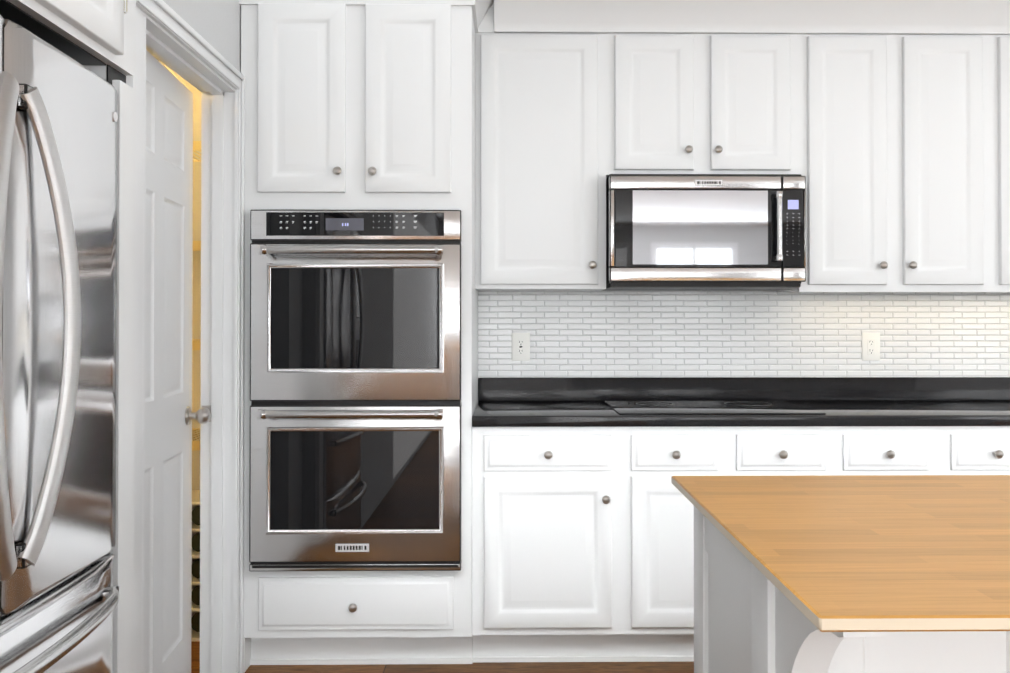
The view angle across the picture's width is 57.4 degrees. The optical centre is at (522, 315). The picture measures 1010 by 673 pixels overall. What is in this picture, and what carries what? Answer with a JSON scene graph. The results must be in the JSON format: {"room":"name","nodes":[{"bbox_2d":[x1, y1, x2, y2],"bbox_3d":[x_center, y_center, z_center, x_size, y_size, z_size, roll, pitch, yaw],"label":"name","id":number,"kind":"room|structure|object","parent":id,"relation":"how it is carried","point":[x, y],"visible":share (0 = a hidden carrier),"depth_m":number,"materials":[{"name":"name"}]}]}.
{"room":"kitchen","nodes":[
{"label":"kitchen","id":0,"kind":"room"},
{"bbox_2d":[83,64,106,80],"bbox_3d":[-1.666,-0.010,2.135,1.438,2.560,0.113,0,-1,-1],"label":"wall","id":1,"kind":"structure","parent":0,"point":[101,71],"depth_m":2.09,"materials":[{"name":"white paint"}]},
{"bbox_2d":[134,0,240,672],"bbox_3d":[-1.077,-0.002,3.072,0.120,2.560,1.744,0,-1,-1],"label":"wall","id":2,"kind":"structure","parent":0,"point":[216,24],"depth_m":2.44,"materials":[{"name":"white paint"}]},
{"bbox_2d":[144,50,210,672],"bbox_3d":[-1.173,0.238,2.857,0.188,2.052,0.789,0,-1,-1],"label":"pantry door","id":3,"kind":"structure","parent":2,"relation":"in","point":[170,415],"depth_m":2.97,"materials":[{"name":"white wood"}]},
{"bbox_2d":[136,0,244,672],"bbox_3d":[-1.063,0.206,2.836,0.142,2.140,0.947,0,-1,-1],"label":"door frame","id":4,"kind":"structure","parent":2,"relation":"attached to","point":[174,41],"depth_m":3.26,"materials":[{"name":"white wood"}]},
{"bbox_2d":[191,641,693,672],"bbox_3d":[1.350,1.286,-0.536,7.400,0.080,9.240,0,-1,-1],"label":"floor","id":5,"kind":"structure","parent":0,"point":[583,667],"depth_m":3.35,"materials":[{"name":"brown wood"}]},
{"bbox_2d":[0,14,118,672],"bbox_3d":[-1.213,0.369,1.579,0.789,1.792,0.970,0,-1,-1],"label":"refrigerator","id":6,"kind":"object","parent":5,"relation":"on","point":[59,594],"visible":1,"depth_m":1.71,"materials":[{"name":"silver metal"}]},
{"bbox_2d":[0,0,135,672],"bbox_3d":[-1.231,-0.010,1.635,0.774,2.550,1.124,0,-1,-1],"label":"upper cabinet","id":7,"kind":"object","parent":5,"relation":"on","point":[94,32],"visible":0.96,"depth_m":2.12,"materials":[{"name":"white painted wood"}]},
{"bbox_2d":[191,490,199,640],"bbox_3d":[-1.416,0.984,3.771,0.444,0.600,0.280,0,-1,-1],"label":"wine rack","id":8,"kind":"object","parent":5,"relation":"on","point":[195,617],"visible":0.02,"depth_m":3.64,"materials":[{"name":"white"}]},
{"bbox_2d":[239,0,493,672],"bbox_3d":[-0.603,0.007,3.597,0.980,2.550,0.702,0,-1,-1],"label":"tall cabinet","id":9,"kind":"object","parent":5,"relation":"on","point":[359,104],"visible":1,"depth_m":3.31,"materials":[{"name":"white wood"}]},
{"bbox_2d":[249,210,461,570],"bbox_3d":[-0.597,0.267,3.556,0.748,1.282,0.704,0,-1,-1],"label":"double wall oven","id":10,"kind":"object","parent":9,"relation":"in","point":[356,390],"visible":1,"depth_m":3.27,"materials":[{"name":"silver metal"}]},
{"bbox_2d":[472,427,627,661],"bbox_3d":[0.083,0.844,3.636,0.542,0.878,0.628,0,-1,-1],"label":"base cabinet","id":11,"kind":"object","parent":5,"relation":"on","point":[582,544],"depth_m":3.33,"materials":[{"name":"white wood"}]},
{"bbox_2d":[628,427,731,661],"bbox_3d":[0.546,0.844,3.642,0.384,0.878,0.628,0,-1,-1],"label":"base cabinet","id":12,"kind":"object","parent":5,"relation":"on","point":[660,518],"depth_m":3.33,"materials":[{"name":"white wood"}]},
{"bbox_2d":[732,426,839,475],"bbox_3d":[0.933,0.844,3.647,0.390,0.878,0.628,0,-1,-1],"label":"drawer","id":13,"kind":"object","parent":5,"relation":"on","point":[781,450],"depth_m":3.34,"materials":[{"name":"white wood"}]},
{"bbox_2d":[694,506,1009,672],"bbox_3d":[1.476,0.814,1.552,2.213,0.902,0.855,0,-1,-1],"label":"kitchen island","id":14,"kind":"object","parent":5,"relation":"on","point":[749,617],"visible":0.27,"depth_m":1.42,"materials":[{"name":"white wood"}]},
{"bbox_2d":[671,475,1009,631],"bbox_3d":[1.476,0.353,1.536,2.295,0.018,0.964,0,-1,-1],"label":"island countertop","id":15,"kind":"structure","parent":14,"relation":"on","point":[876,553],"depth_m":1.39,"materials":[{"name":"brown wood"}]},
{"bbox_2d":[840,426,947,474],"bbox_3d":[1.323,0.844,3.652,0.389,0.878,0.628,0,-1,-1],"label":"base cabinet","id":16,"kind":"object","parent":5,"relation":"on","point":[864,450],"depth_m":3.35,"materials":[{"name":"white wood"}]},
{"bbox_2d":[948,426,1009,474],"bbox_3d":[1.711,0.844,3.657,0.388,0.878,0.628,0,-1,-1],"label":"base cabinet","id":17,"kind":"object","parent":5,"relation":"on","point":[972,450],"depth_m":3.35,"materials":[{"name":"white wood"}]},
{"bbox_2d":[472,377,1009,426],"bbox_3d":[1.379,0.333,3.650,3.133,0.140,0.643,0,-1,-1],"label":"countertop","id":18,"kind":"structure","parent":17,"relation":"on","point":[838,401],"depth_m":3.93,"materials":[{"name":"black stone"}]},
{"bbox_2d":[605,401,825,414],"bbox_3d":[0.722,0.359,3.609,0.752,0.006,0.530,0,-1,-1],"label":"glass cooktop","id":19,"kind":"object","parent":18,"relation":"in","point":[702,408],"visible":1,"depth_m":3.53,"materials":[{"name":"black glass"}]},
{"bbox_2d":[156,58,775,588],"bbox_3d":[1.291,0.006,4.035,7.400,2.560,0.120,0,-1,-1],"label":"wall","id":20,"kind":"structure","parent":0,"point":[196,332],"depth_m":3.94,"materials":[{"name":"beige paint"}]},
{"bbox_2d":[192,141,200,449],"bbox_3d":[-1.780,-0.065,3.706,1.210,1.196,0.420,0,-1,-1],"label":"pantry shelving","id":21,"kind":"object","parent":20,"relation":"attached to","point":[196,344],"visible":0.04,"depth_m":3.50,"materials":[{"name":"beige wood"}]},
{"bbox_2d":[475,0,610,291],"bbox_3d":[0.069,-0.685,3.794,0.517,1.164,0.338,0,-1,-1],"label":"upper cabinet","id":22,"kind":"object","parent":20,"relation":"attached to","point":[543,74],"depth_m":3.63,"materials":[{"name":"white wood"}]},
{"bbox_2d":[611,0,706,173],"bbox_3d":[0.517,-0.911,3.802,0.379,0.713,0.338,0,-1,-1],"label":"upper cabinet","id":23,"kind":"object","parent":20,"relation":"attached to","point":[659,47],"depth_m":3.63,"materials":[{"name":"white wood"}]},
{"bbox_2d":[478,292,1009,377],"bbox_3d":[1.375,0.082,3.970,3.133,0.366,0.009,0,-1,-1],"label":"tile backsplash","id":24,"kind":"structure","parent":20,"relation":"attached to","point":[734,334],"depth_m":3.96,"materials":[{"name":"white tile"}]},
{"bbox_2d":[512,333,529,360],"bbox_3d":[-0.009,0.134,3.943,0.078,0.120,0.008,0,-1,-1],"label":"electrical outlet","id":25,"kind":"object","parent":24,"relation":"attached to","point":[521,346],"depth_m":3.94,"materials":[{"name":"white plastic"}]},
{"bbox_2d":[862,333,879,360],"bbox_3d":[1.497,0.134,3.962,0.078,0.120,0.008,0,-1,-1],"label":"electrical outlet","id":26,"kind":"object","parent":24,"relation":"attached to","point":[870,341],"depth_m":3.96,"materials":[{"name":"white plastic"}]},
{"bbox_2d":[707,0,806,175],"bbox_3d":[0.899,-0.911,3.807,0.386,0.713,0.338,0,-1,-1],"label":"upper cabinet","id":27,"kind":"object","parent":20,"relation":"attached to","point":[757,89],"depth_m":3.64,"materials":[{"name":"white wood"}]},
{"bbox_2d":[605,174,805,290],"bbox_3d":[0.711,-0.330,3.735,0.757,0.441,0.463,0,-1,-1],"label":"over-the-range microwave","id":28,"kind":"object","parent":27,"relation":"attached to","point":[711,232],"visible":1,"depth_m":3.55,"materials":[{"name":"silver metal"}]},
{"bbox_2d":[776,0,902,291],"bbox_3d":[1.282,-0.685,3.810,0.379,1.164,0.338,0,-1,-1],"label":"upper cabinet","id":29,"kind":"object","parent":20,"relation":"attached to","point":[882,127],"depth_m":3.64,"materials":[{"name":"white wood"}]},
{"bbox_2d":[899,0,998,291],"bbox_3d":[1.663,-0.685,3.815,0.384,1.164,0.338,0,-1,-1],"label":"upper cabinet","id":30,"kind":"object","parent":20,"relation":"attached to","point":[949,49],"depth_m":3.65,"materials":[{"name":"white wood"}]},
{"bbox_2d":[999,0,1009,291],"bbox_3d":[2.045,-0.685,3.820,0.380,1.164,0.338,0,-1,-1],"label":"upper cabinet","id":31,"kind":"object","parent":20,"relation":"attached to","point":[1004,5],"depth_m":3.65,"materials":[{"name":"white wood"}]}
]}

